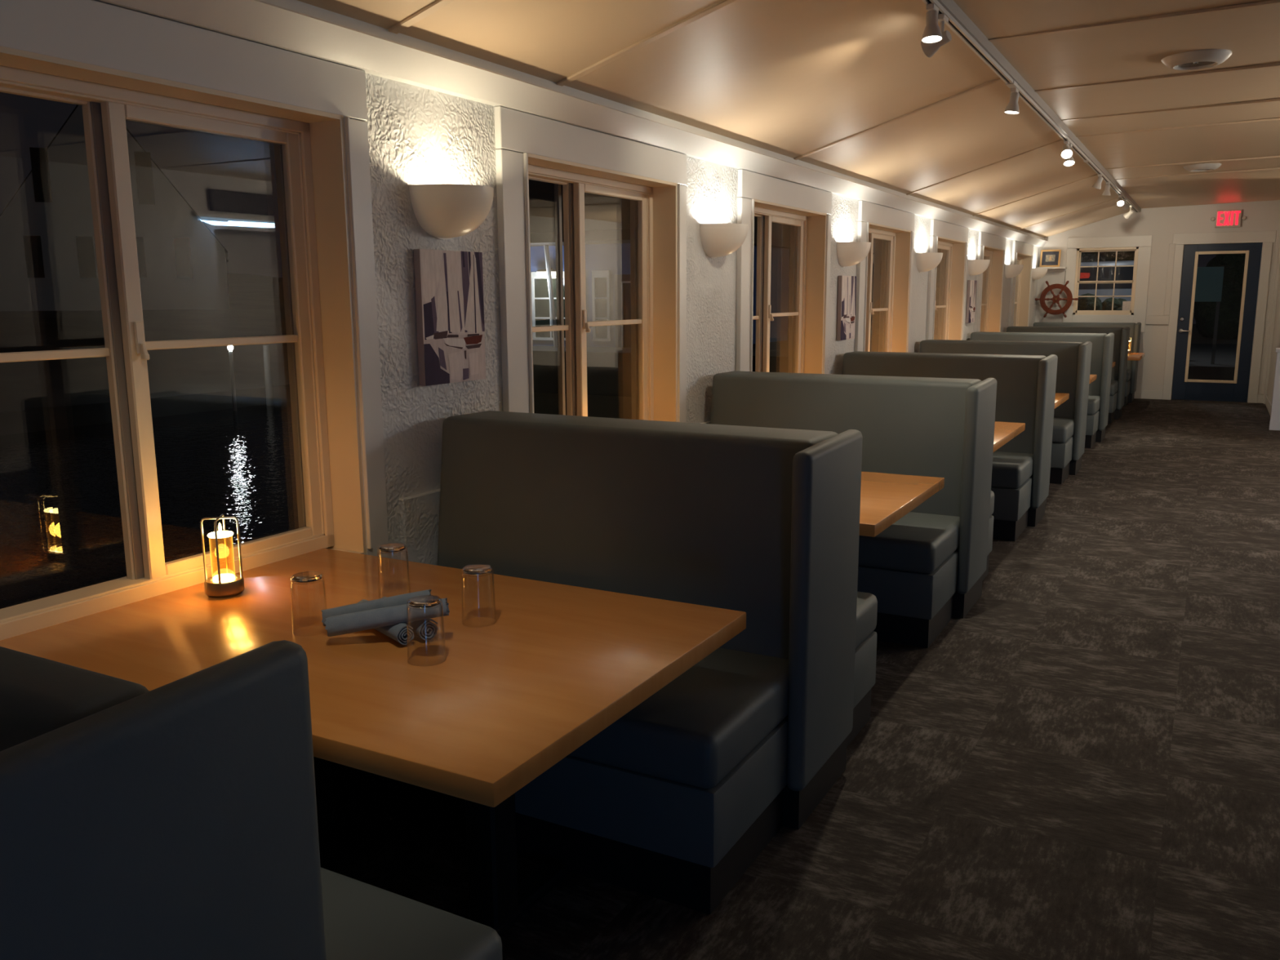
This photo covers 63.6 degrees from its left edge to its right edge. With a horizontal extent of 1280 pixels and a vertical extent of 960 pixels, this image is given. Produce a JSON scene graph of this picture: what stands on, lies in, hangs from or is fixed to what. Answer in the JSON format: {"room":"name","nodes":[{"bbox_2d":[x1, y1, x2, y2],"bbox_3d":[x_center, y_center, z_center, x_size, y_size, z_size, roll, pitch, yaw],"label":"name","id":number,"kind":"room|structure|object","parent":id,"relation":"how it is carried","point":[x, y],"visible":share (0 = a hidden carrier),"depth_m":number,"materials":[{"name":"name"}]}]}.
{"room":"restaurant dining room","nodes":[
{"label":"restaurant dining room","id":0,"kind":"room"},
{"bbox_2d":[364,72,1039,559],"bbox_3d":[1.327,-1.014,7.750,0.230,2.430,20.260,5,11,28],"label":"wall","id":1,"kind":"structure","parent":0,"point":[417,135],"depth_m":3.83,"materials":[{"name":"white paint"}]},
{"bbox_2d":[0,0,389,640],"bbox_3d":[-1.423,-0.073,2.917,0.387,2.300,1.611,5,11,28],"label":"window","id":2,"kind":"structure","parent":1,"relation":"in","point":[120,64],"depth_m":3.00,"materials":[{"name":"white paint"}]},
{"bbox_2d":[413,248,485,386],"bbox_3d":[-0.695,-0.600,3.809,0.032,0.478,0.355,5,11,28],"label":"sailboat painting","id":3,"kind":"object","parent":1,"relation":"attached to","point":[449,284],"visible":1,"depth_m":3.78,"materials":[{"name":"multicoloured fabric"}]},
{"bbox_2d":[408,183,493,239],"bbox_3d":[-0.631,-0.953,3.695,0.205,0.178,0.332,5,11,28],"label":"wall sconce","id":4,"kind":"object","parent":1,"relation":"attached to","point":[444,211],"visible":1,"depth_m":3.60,"materials":[{"name":"white paint"}]},
{"bbox_2d":[398,420,710,565],"bbox_3d":[2.655,-0.633,10.001,0.027,0.878,14.528,5,11,28],"label":"trim","id":5,"kind":"structure","parent":1,"relation":"attached to","point":[419,513],"depth_m":3.75,"materials":[{"name":"white paint"}]},
{"bbox_2d":[94,0,1047,247],"bbox_3d":[1.471,-2.148,7.465,0.115,0.158,19.960,5,11,28],"label":"trim","id":6,"kind":"structure","parent":1,"relation":"attached to","point":[295,26],"depth_m":3.78,"materials":[{"name":"white paint"}]},
{"bbox_2d":[493,106,686,422],"bbox_3d":[-0.298,-0.437,4.928,0.387,2.300,1.611,5,11,28],"label":"window","id":7,"kind":"structure","parent":1,"relation":"in","point":[529,146],"depth_m":4.87,"materials":[{"name":"white paint"}]},
{"bbox_2d":[699,223,748,258],"bbox_3d":[0.493,-1.317,5.706,0.205,0.178,0.332,5,11,28],"label":"wall sconce","id":8,"kind":"object","parent":1,"relation":"attached to","point":[717,240],"visible":1,"depth_m":5.61,"materials":[{"name":"white paint"}]},
{"bbox_2d":[735,168,831,373],"bbox_3d":[0.826,-0.801,6.940,0.387,2.300,1.611,5,11,28],"label":"window","id":9,"kind":"structure","parent":1,"relation":"in","point":[807,210],"depth_m":6.93,"materials":[{"name":"white paint"}]},
{"bbox_2d":[836,275,856,340],"bbox_3d":[1.576,-1.312,7.876,0.032,0.478,0.355,5,11,28],"label":"sailboat painting","id":10,"kind":"object","parent":1,"relation":"attached to","point":[846,289],"visible":1,"depth_m":7.82,"materials":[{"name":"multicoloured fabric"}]},
{"bbox_2d":[836,241,871,266],"bbox_3d":[1.617,-1.681,7.718,0.205,0.178,0.332,5,11,28],"label":"wall sconce","id":11,"kind":"object","parent":1,"relation":"attached to","point":[848,253],"visible":1,"depth_m":7.62,"materials":[{"name":"white paint"}]},
{"bbox_2d":[853,200,915,352],"bbox_3d":[1.950,-1.165,8.951,0.387,2.300,1.611,5,11,28],"label":"window","id":12,"kind":"structure","parent":1,"relation":"in","point":[895,228],"depth_m":9.32,"materials":[{"name":"white paint"}]},
{"bbox_2d":[915,252,942,272],"bbox_3d":[2.742,-2.045,9.729,0.205,0.178,0.332,5,11,28],"label":"wall sconce","id":13,"kind":"object","parent":1,"relation":"attached to","point":[926,261],"visible":1,"depth_m":9.63,"materials":[{"name":"white paint"}]},
{"bbox_2d":[925,218,968,340],"bbox_3d":[3.075,-1.529,10.963,0.387,2.300,1.611,5,11,28],"label":"window","id":14,"kind":"structure","parent":1,"relation":"in","point":[952,239],"depth_m":11.36,"materials":[{"name":"white paint"}]},
{"bbox_2d":[965,280,977,323],"bbox_3d":[3.802,-2.048,11.857,0.032,0.478,0.355,5,11,28],"label":"sailboat painting","id":15,"kind":"object","parent":1,"relation":"attached to","point":[971,284],"visible":1,"depth_m":11.78,"materials":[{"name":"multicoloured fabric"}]},
{"bbox_2d":[968,259,990,275],"bbox_3d":[3.866,-2.409,11.741,0.205,0.178,0.332,5,11,28],"label":"wall sconce","id":16,"kind":"object","parent":1,"relation":"attached to","point":[975,267],"visible":1,"depth_m":11.64,"materials":[{"name":"white paint"}]},
{"bbox_2d":[973,231,1005,332],"bbox_3d":[4.199,-1.893,12.974,0.387,2.300,1.611,5,11,28],"label":"window","id":17,"kind":"structure","parent":1,"relation":"in","point":[989,283],"depth_m":13.35,"materials":[{"name":"white paint"}]},
{"bbox_2d":[1004,264,1023,278],"bbox_3d":[4.990,-2.773,13.752,0.205,0.178,0.332,5,11,28],"label":"wall sconce","id":18,"kind":"object","parent":1,"relation":"attached to","point":[1011,270],"visible":1,"depth_m":13.65,"materials":[{"name":"white paint"}]},
{"bbox_2d":[1008,240,1033,326],"bbox_3d":[5.323,-2.257,14.986,0.387,2.300,1.611,5,11,28],"label":"window","id":19,"kind":"structure","parent":1,"relation":"in","point":[1022,252],"depth_m":15.37,"materials":[{"name":"white paint"}]},
{"bbox_2d":[1031,267,1047,279],"bbox_3d":[6.085,-3.128,15.712,0.205,0.178,0.332,5,11,28],"label":"wall sconce","id":20,"kind":"object","parent":1,"relation":"attached to","point":[1039,273],"visible":1,"depth_m":15.61,"materials":[{"name":"white paint"}]},
{"bbox_2d":[297,0,1279,237],"bbox_3d":[4.226,-2.229,5.910,7.150,0.570,20.260,5,11,28],"label":"ceiling","id":21,"kind":"structure","parent":0,"point":[792,78],"depth_m":5.40,"materials":[{"name":"beige paint"}]},
{"bbox_2d":[388,0,1279,230],"bbox_3d":[5.005,-2.378,7.045,6.549,0.454,12.269,5,11,28],"label":"trim","id":22,"kind":"structure","parent":21,"relation":"attached to","point":[436,5],"depth_m":5.91,"materials":[{"name":"beige paint"}]},
{"bbox_2d":[921,0,1141,212],"bbox_3d":[2.609,-2.443,6.763,0.060,0.078,19.940,5,11,28],"label":"track rail","id":23,"kind":"object","parent":21,"relation":"attached to","point":[959,22],"visible":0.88,"depth_m":5.84,"materials":[{"name":"grey metal"}]},
{"bbox_2d":[921,3,942,43],"bbox_3d":[1.210,-1.886,4.268,0.086,0.138,0.095,5,11,28],"label":"track spotlight","id":24,"kind":"object","parent":23,"relation":"attached to","point":[932,33],"visible":1,"depth_m":4.25,"materials":[{"name":"white metal"}]},
{"bbox_2d":[920,13,951,57],"bbox_3d":[1.277,-1.907,4.444,0.125,0.160,0.093,8,13,40],"label":"track spotlight","id":25,"kind":"object","parent":23,"relation":"attached to","point":[929,49],"visible":0.72,"depth_m":4.42,"materials":[{"name":"white metal"}]},
{"bbox_2d":[1004,87,1019,114],"bbox_3d":[2.163,-2.200,6.000,0.085,0.138,0.092,5,11,28],"label":"track spotlight","id":26,"kind":"object","parent":23,"relation":"attached to","point":[1012,108],"visible":1,"depth_m":5.97,"materials":[{"name":"white metal"}]},
{"bbox_2d":[1061,140,1072,159],"bbox_3d":[3.330,-2.569,8.043,0.085,0.138,0.130,5,11,28],"label":"track spotlight","id":27,"kind":"object","parent":23,"relation":"attached to","point":[1067,153],"visible":1,"depth_m":8.02,"materials":[{"name":"white metal"}]},
{"bbox_2d":[1063,142,1075,166],"bbox_3d":[3.416,-2.583,8.209,0.085,0.171,0.115,5,11,28],"label":"track spotlight","id":28,"kind":"object","parent":23,"relation":"attached to","point":[1070,162],"visible":0.62,"depth_m":8.20,"materials":[{"name":"white metal"}]},
{"bbox_2d":[1092,173,1103,189],"bbox_3d":[4.587,-2.985,10.354,0.099,0.144,0.098,5,11,28],"label":"track spotlight","id":29,"kind":"object","parent":23,"relation":"attached to","point":[1097,184],"visible":1,"depth_m":10.33,"materials":[{"name":"white metal"}]},
{"bbox_2d":[1102,182,1110,195],"bbox_3d":[5.004,-3.119,11.081,0.085,0.138,0.095,5,11,28],"label":"track spotlight","id":30,"kind":"object","parent":23,"relation":"attached to","point":[1106,192],"visible":1,"depth_m":11.06,"materials":[{"name":"white metal"}]},
{"bbox_2d":[1116,195,1124,206],"bbox_3d":[5.807,-3.371,12.474,0.087,0.138,0.130,5,11,28],"label":"track spotlight","id":31,"kind":"object","parent":23,"relation":"attached to","point":[1120,202],"visible":1,"depth_m":12.45,"materials":[{"name":"white metal"}]},
{"bbox_2d":[1122,199,1129,209],"bbox_3d":[6.140,-3.483,13.069,0.089,0.129,0.131,5,11,28],"label":"track spotlight","id":32,"kind":"object","parent":23,"relation":"attached to","point":[1126,206],"visible":0.78,"depth_m":13.07,"materials":[{"name":"white metal"}]},
{"bbox_2d":[1123,205,1133,218],"bbox_3d":[6.637,-3.634,14.029,0.090,0.174,0.127,-6,11,-28],"label":"track spotlight","id":33,"kind":"object","parent":23,"relation":"attached to","point":[1126,215],"visible":1,"depth_m":14.01,"materials":[{"name":"white metal"}]},
{"bbox_2d":[1160,48,1231,70],"bbox_3d":[3.015,-2.273,5.605,0.340,0.052,0.340,5,11,28],"label":"recessed light","id":34,"kind":"object","parent":21,"relation":"in","point":[1206,58],"visible":1,"depth_m":5.52,"materials":[{"name":"white metal"}]},
{"bbox_2d":[1182,163,1221,171],"bbox_3d":[5.646,-3.137,10.380,0.340,0.052,0.340,5,11,28],"label":"recessed light","id":35,"kind":"object","parent":21,"relation":"in","point":[1204,166],"visible":1,"depth_m":10.28,"materials":[{"name":"white metal"}]},
{"bbox_2d":[323,398,1279,959],"bbox_3d":[4.244,0.503,6.395,7.150,0.120,20.260,5,11,28],"label":"floor","id":36,"kind":"structure","parent":0,"point":[1083,762],"depth_m":3.44,"materials":[{"name":"carpet"}]},
{"bbox_2d":[0,640,502,959],"bbox_3d":[-1.055,0.709,1.762,1.503,1.159,0.890,5,11,28],"label":"bench","id":37,"kind":"object","parent":36,"relation":"on","point":[177,820],"visible":1,"depth_m":1.15,"materials":[{"name":"grey leather"}]},
{"bbox_2d":[0,548,746,936],"bbox_3d":[-0.666,0.746,2.724,1.560,0.745,1.126,5,11,28],"label":"dining table","id":38,"kind":"object","parent":36,"relation":"on","point":[512,697],"visible":0.8,"depth_m":2.52,"materials":[{"name":"brown wood"}]},
{"bbox_2d":[200,514,244,597],"bbox_3d":[-1.196,0.215,2.958,0.106,0.225,0.106,5,11,28],"label":"table lamp","id":39,"kind":"object","parent":38,"relation":"on","point":[227,584],"visible":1,"depth_m":2.94,"materials":[{"name":"gold metal"}]},
{"bbox_2d":[290,572,327,633],"bbox_3d":[-0.841,0.311,2.623,0.090,0.149,0.090,5,11,28],"label":"drinking glass","id":40,"kind":"object","parent":38,"relation":"on","point":[304,577],"visible":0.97,"depth_m":2.60,"materials":[{"name":"clear glass"}]},
{"bbox_2d":[357,599,413,644],"bbox_3d":[-0.650,0.358,2.603,0.055,0.055,0.272,-8,12,-35],"label":"rolled napkin","id":41,"kind":"object","parent":38,"relation":"on","point":[397,632],"visible":0.42,"depth_m":2.51,"materials":[{"name":"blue fabric"}]},
{"bbox_2d":[320,589,431,626],"bbox_3d":[-0.660,0.321,2.597,0.279,0.087,0.046,-1,10,-3],"label":"rolled napkin","id":42,"kind":"object","parent":41,"relation":"on","point":[402,599],"visible":0.46,"depth_m":2.58,"materials":[{"name":"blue fabric"}]},
{"bbox_2d":[324,598,449,636],"bbox_3d":[-0.616,0.336,2.527,0.299,0.090,0.050,-1,10,-4],"label":"rolled napkin","id":43,"kind":"object","parent":41,"relation":"on","point":[348,623],"visible":0.95,"depth_m":2.51,"materials":[{"name":"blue fabric"}]},
{"bbox_2d":[377,543,410,595],"bbox_3d":[-0.698,0.257,2.925,0.090,0.149,0.090,5,11,28],"label":"drinking glass","id":44,"kind":"object","parent":38,"relation":"on","point":[388,548],"visible":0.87,"depth_m":2.90,"materials":[{"name":"clear glass"}]},
{"bbox_2d":[382,596,437,640],"bbox_3d":[-0.599,0.351,2.640,0.056,0.055,0.272,-8,12,-35],"label":"rolled napkin","id":45,"kind":"object","parent":38,"relation":"on","point":[425,629],"visible":0.35,"depth_m":2.54,"materials":[{"name":"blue fabric"}]},
{"bbox_2d":[406,595,446,663],"bbox_3d":[-0.499,0.348,2.406,0.090,0.149,0.090,5,11,28],"label":"drinking glass","id":46,"kind":"object","parent":38,"relation":"on","point":[420,602],"visible":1,"depth_m":2.39,"materials":[{"name":"clear glass"}]},
{"bbox_2d":[461,564,496,622],"bbox_3d":[-0.420,0.298,2.685,0.090,0.149,0.090,5,11,28],"label":"drinking glass","id":47,"kind":"object","parent":38,"relation":"on","point":[474,570],"visible":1,"depth_m":2.67,"materials":[{"name":"clear glass"}]},
{"bbox_2d":[330,410,877,914],"bbox_3d":[-0.072,0.392,3.521,1.503,1.157,1.470,5,11,28],"label":"bench","id":48,"kind":"object","parent":36,"relation":"on","point":[673,801],"visible":0.68,"depth_m":3.16,"materials":[{"name":"grey leather"}]},
{"bbox_2d":[710,370,996,648],"bbox_3d":[1.053,0.028,5.532,1.503,1.157,1.470,5,11,28],"label":"bench","id":49,"kind":"object","parent":36,"relation":"on","point":[927,569],"visible":0.61,"depth_m":5.18,"materials":[{"name":"grey leather"}]},
{"bbox_2d":[859,471,944,537],"bbox_3d":[0.459,0.382,4.735,1.560,0.745,1.126,5,11,28],"label":"dining table","id":50,"kind":"object","parent":36,"relation":"on","point":[886,499],"visible":0.12,"depth_m":4.38,"materials":[{"name":"brown wood"}]},
{"bbox_2d":[841,351,1057,541],"bbox_3d":[2.177,-0.336,7.544,1.503,1.157,1.470,5,11,28],"label":"bench","id":51,"kind":"object","parent":36,"relation":"on","point":[1025,384],"visible":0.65,"depth_m":7.17,"materials":[{"name":"grey leather"}]},
{"bbox_2d":[919,339,1092,484],"bbox_3d":[3.301,-0.700,9.555,1.503,1.157,1.470,5,11,28],"label":"bench","id":52,"kind":"object","parent":36,"relation":"on","point":[1073,362],"visible":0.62,"depth_m":9.17,"materials":[{"name":"grey leather"}]},
{"bbox_2d":[993,421,1025,452],"bbox_3d":[1.583,0.018,6.747,1.560,0.745,1.126,5,11,28],"label":"dining table","id":53,"kind":"object","parent":36,"relation":"on","point":[1004,432],"visible":0.11,"depth_m":6.42,"materials":[{"name":"brown wood"}]},
{"bbox_2d":[970,331,1114,448],"bbox_3d":[4.425,-1.064,11.567,1.503,1.157,1.470,5,11,28],"label":"bench","id":54,"kind":"object","parent":36,"relation":"on","point":[1102,350],"visible":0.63,"depth_m":11.17,"materials":[{"name":"grey leather"}]},
{"bbox_2d":[1054,392,1069,408],"bbox_3d":[2.707,-0.346,8.758,1.560,0.745,1.126,5,11,28],"label":"dining table","id":55,"kind":"object","parent":36,"relation":"on","point":[1060,398],"visible":0.08,"depth_m":8.49,"materials":[{"name":"brown wood"}]},
{"bbox_2d":[1006,326,1129,423],"bbox_3d":[5.550,-1.428,13.579,1.503,1.157,1.470,5,11,28],"label":"bench","id":56,"kind":"object","parent":36,"relation":"on","point":[1121,344],"visible":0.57,"depth_m":13.18,"materials":[{"name":"grey leather"}]},
{"bbox_2d":[1033,322,1141,405],"bbox_3d":[6.565,-1.757,15.395,1.503,1.157,1.017,5,11,28],"label":"bench","id":57,"kind":"object","parent":36,"relation":"on","point":[1135,328],"visible":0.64,"depth_m":15.18,"materials":[{"name":"grey leather"}]},
{"bbox_2d":[1088,374,1097,384],"bbox_3d":[3.831,-0.710,10.770,1.560,0.745,1.126,5,11,28],"label":"dining table","id":58,"kind":"object","parent":36,"relation":"on","point":[1092,377],"visible":0.1,"depth_m":10.56,"materials":[{"name":"brown wood"}]},
{"bbox_2d":[1127,352,1145,360],"bbox_3d":[6.255,-1.422,14.698,1.560,0.745,1.126,5,11,28],"label":"dining table","id":59,"kind":"object","parent":36,"relation":"on","point":[1132,356],"visible":0.13,"depth_m":13.95,"materials":[{"name":"brown wood"}]},
{"bbox_2d":[1128,337,1131,353],"bbox_3d":[6.894,-1.904,14.614,0.106,0.225,0.106,5,11,28],"label":"table lamp","id":60,"kind":"object","parent":59,"relation":"on","point":[1129,349],"visible":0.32,"depth_m":14.58,"materials":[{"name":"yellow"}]},
{"bbox_2d":[1035,200,1279,400],"bbox_3d":[9.154,-2.570,14.756,6.980,2.950,0.150,5,11,28],"label":"wall","id":61,"kind":"structure","parent":0,"point":[1161,223],"depth_m":15.40,"materials":[{"name":"white paint"}]},
{"bbox_2d":[1036,266,1066,271],"bbox_3d":[6.369,-3.263,15.984,0.422,0.060,0.200,5,11,28],"label":"wall shelf","id":62,"kind":"object","parent":61,"relation":"attached to","point":[1049,268],"visible":0.69,"depth_m":15.95,"materials":[{"name":"white paint"}]},
{"bbox_2d":[1039,249,1061,266],"bbox_3d":[6.352,-3.430,15.995,0.292,0.269,0.087,5,11,26],"label":"picture frame","id":63,"kind":"object","parent":62,"relation":"on","point":[1049,258],"visible":1,"depth_m":15.99,"materials":[{"name":"gold metal"}]},
{"bbox_2d":[1045,254,1055,262],"bbox_3d":[6.352,-3.433,15.993,0.137,0.106,0.030,5,11,26],"label":"picture","id":64,"kind":"object","parent":63,"relation":"attached to","point":[1049,258],"depth_m":15.99,"materials":[{"name":"brown paper"}]},
{"bbox_2d":[1035,280,1078,317],"bbox_3d":[6.436,-2.796,15.983,0.646,0.564,0.052,5,11,28],"label":"wheel","id":65,"kind":"object","parent":61,"relation":"attached to","point":[1055,299],"visible":1,"depth_m":15.97,"materials":[{"name":"brown wood"}]},
{"bbox_2d":[1062,235,1151,332],"bbox_3d":[7.129,-2.985,15.795,1.167,1.428,0.160,5,11,28],"label":"window","id":66,"kind":"structure","parent":61,"relation":"in","point":[1141,245],"depth_m":15.71,"materials":[{"name":"white paint"}]},
{"bbox_2d":[1080,272,1089,278],"bbox_3d":[6.869,-3.155,15.947,0.141,0.090,0.008,5,11,28],"label":"sign","id":67,"kind":"object","parent":66,"relation":"attached to","point":[1082,275],"visible":1,"depth_m":15.95,"materials":[{"name":"plastic"}]},
{"bbox_2d":[1122,301,1130,310],"bbox_3d":[7.402,-2.642,15.709,0.123,0.150,0.004,5,11,28],"label":"paper notice","id":68,"kind":"object","parent":66,"relation":"attached to","point":[1126,304],"visible":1,"depth_m":15.71,"materials":[{"name":"white paper"}]},
{"bbox_2d":[1133,390,1264,403],"bbox_3d":[8.308,-1.242,15.373,1.740,0.130,0.016,5,11,28],"label":"baseboard","id":69,"kind":"structure","parent":61,"relation":"attached to","point":[1144,394],"depth_m":15.66,"materials":[{"name":"white paint"}]},
{"bbox_2d":[1145,230,1279,404],"bbox_3d":[8.313,-2.373,15.105,1.655,2.450,0.120,5,11,28],"label":"trim","id":70,"kind":"structure","parent":61,"relation":"attached to","point":[1150,319],"depth_m":14.84,"materials":[{"name":"white paint"}]},
{"bbox_2d":[1162,230,1276,403],"bbox_3d":[8.425,-2.371,15.109,1.294,2.443,0.126,5,11,28],"label":"door","id":71,"kind":"structure","parent":61,"relation":"in","point":[1237,389],"depth_m":15.09,"materials":[{"name":"blue paint"}]},
{"bbox_2d":[1210,209,1246,227],"bbox_3d":[8.439,-3.747,14.820,0.446,0.243,0.062,5,11,28],"label":"exit sign","id":72,"kind":"object","parent":61,"relation":"attached to","point":[1225,218],"visible":1,"depth_m":14.79,"materials":[{"name":"red plastic"}]},
{"bbox_2d":[1266,271,1279,404],"bbox_3d":[8.357,-2.287,13.333,0.120,2.900,3.160,5,11,28],"label":"wall","id":73,"kind":"structure","parent":0,"point":[1276,339],"depth_m":14.13,"materials":[{"name":"white paint"}]},
{"bbox_2d":[1265,395,1271,414],"bbox_3d":[8.305,-0.929,13.607,0.017,0.130,3.160,5,11,28],"label":"baseboard","id":74,"kind":"structure","parent":73,"relation":"attached to","point":[1268,403],"depth_m":14.06,"materials":[{"name":"white paint"}]},
{"bbox_2d":[1269,347,1279,430],"bbox_3d":[8.036,-1.002,11.692,1.520,0.945,0.160,5,11,28],"label":"wall","id":75,"kind":"structure","parent":0,"point":[1274,424],"depth_m":12.00,"materials":[{"name":"grey paint"}]},
{"label":"outside","id":76,"kind":"structure","parent":0,"visible":0},
{"bbox_2d":[0,273,290,435],"bbox_3d":[-36.846,-6.537,42.606,58.800,6.400,100.000,5,11,28],"label":"shore","id":77,"kind":"structure","parent":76,"point":[42,395],"depth_m":32.70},
{"bbox_2d":[0,104,229,311],"bbox_3d":[-21.594,-11.134,42.499,8.400,8.100,9.340,-4,11,-21],"label":"gabled house","id":78,"kind":"structure","parent":77,"relation":"on","point":[48,262],"depth_m":38.24,"materials":[{"name":"grey"}]},
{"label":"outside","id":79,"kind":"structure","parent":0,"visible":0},
{"bbox_2d":[0,401,298,608],"bbox_3d":[-23.786,-1.203,24.674,59.580,0.001,100.000,5,11,28],"label":"harbour water","id":80,"kind":"structure","parent":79,"point":[61,526],"depth_m":16.16,"materials":[{"name":"black liquid"}]},
{"bbox_2d":[227,345,236,411],"bbox_3d":[-10.974,-2.601,27.861,0.144,2.080,0.144,5,11,28],"label":"lamp","id":81,"kind":"object","parent":80,"relation":"in","point":[230,348],"visible":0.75,"depth_m":27.80,"materials":[{"name":"grey"}]},
{"bbox_2d":[262,345,273,405],"bbox_3d":[-10.524,-2.812,29.265,0.200,2.000,0.200,5,11,28],"label":"piling","id":82,"kind":"object","parent":80,"relation":"in","point":[268,388],"visible":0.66,"depth_m":29.18,"materials":[{"name":"grey"}]},
{"bbox_2d":[528,179,791,419],"bbox_3d":[-1.131,-4.679,26.287,9.200,6.000,6.900,5,11,28],"label":"building","id":83,"kind":"structure","parent":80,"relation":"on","point":[606,219],"depth_m":24.06,"materials":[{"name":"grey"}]},
{"bbox_2d":[536,267,555,278],"bbox_3d":[-2.209,-4.903,24.471,0.500,0.250,0.497,5,11,28],"label":"lamp","id":84,"kind":"object","parent":83,"relation":"attached to","point":[540,273],"visible":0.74,"depth_m":24.30,"materials":[{"name":"white"}]},
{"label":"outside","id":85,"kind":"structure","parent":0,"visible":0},
{"bbox_2d":[532,322,1253,396],"bbox_3d":[14.144,-3.511,28.550,26.000,0.920,26.040,5,11,28],"label":"water","id":86,"kind":"structure","parent":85,"point":[608,368],"depth_m":22.00,"materials":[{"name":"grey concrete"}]},
{"bbox_2d":[871,248,941,334],"bbox_3d":[8.284,-5.969,30.309,3.097,4.164,2.289,5,11,28],"label":"bush","id":87,"kind":"object","parent":86,"relation":"on","point":[876,317],"visible":0.02,"depth_m":30.20,"materials":[{"name":"green plant"}]},
{"bbox_2d":[1078,260,1133,302],"bbox_3d":[9.221,-3.840,22.682,4.400,1.839,1.760,3,11,21],"label":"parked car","id":88,"kind":"object","parent":86,"relation":"on","point":[1104,273],"visible":0.02,"depth_m":21.48,"materials":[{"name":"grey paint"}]},
{"bbox_2d":[1080,250,1134,262],"bbox_3d":[12.552,-5.721,27.966,2.816,4.514,2.273,5,11,28],"label":"bush","id":89,"kind":"object","parent":86,"relation":"on","point":[1104,255],"visible":0.06,"depth_m":26.89,"materials":[{"name":"green plant"}]},
{"bbox_2d":[1077,293,1176,355],"bbox_3d":[8.078,-2.779,18.875,3.391,1.258,0.838,5,11,28],"label":"hedge","id":90,"kind":"object","parent":86,"relation":"on","point":[1084,303],"visible":0.07,"depth_m":18.55,"materials":[{"name":"green plant"}]},
{"bbox_2d":[1194,266,1224,364],"bbox_3d":[9.282,-2.713,17.071,0.520,1.580,0.070,5,11,28],"label":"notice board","id":91,"kind":"object","parent":86,"relation":"on","point":[1209,282],"visible":0.55,"depth_m":16.93,"materials":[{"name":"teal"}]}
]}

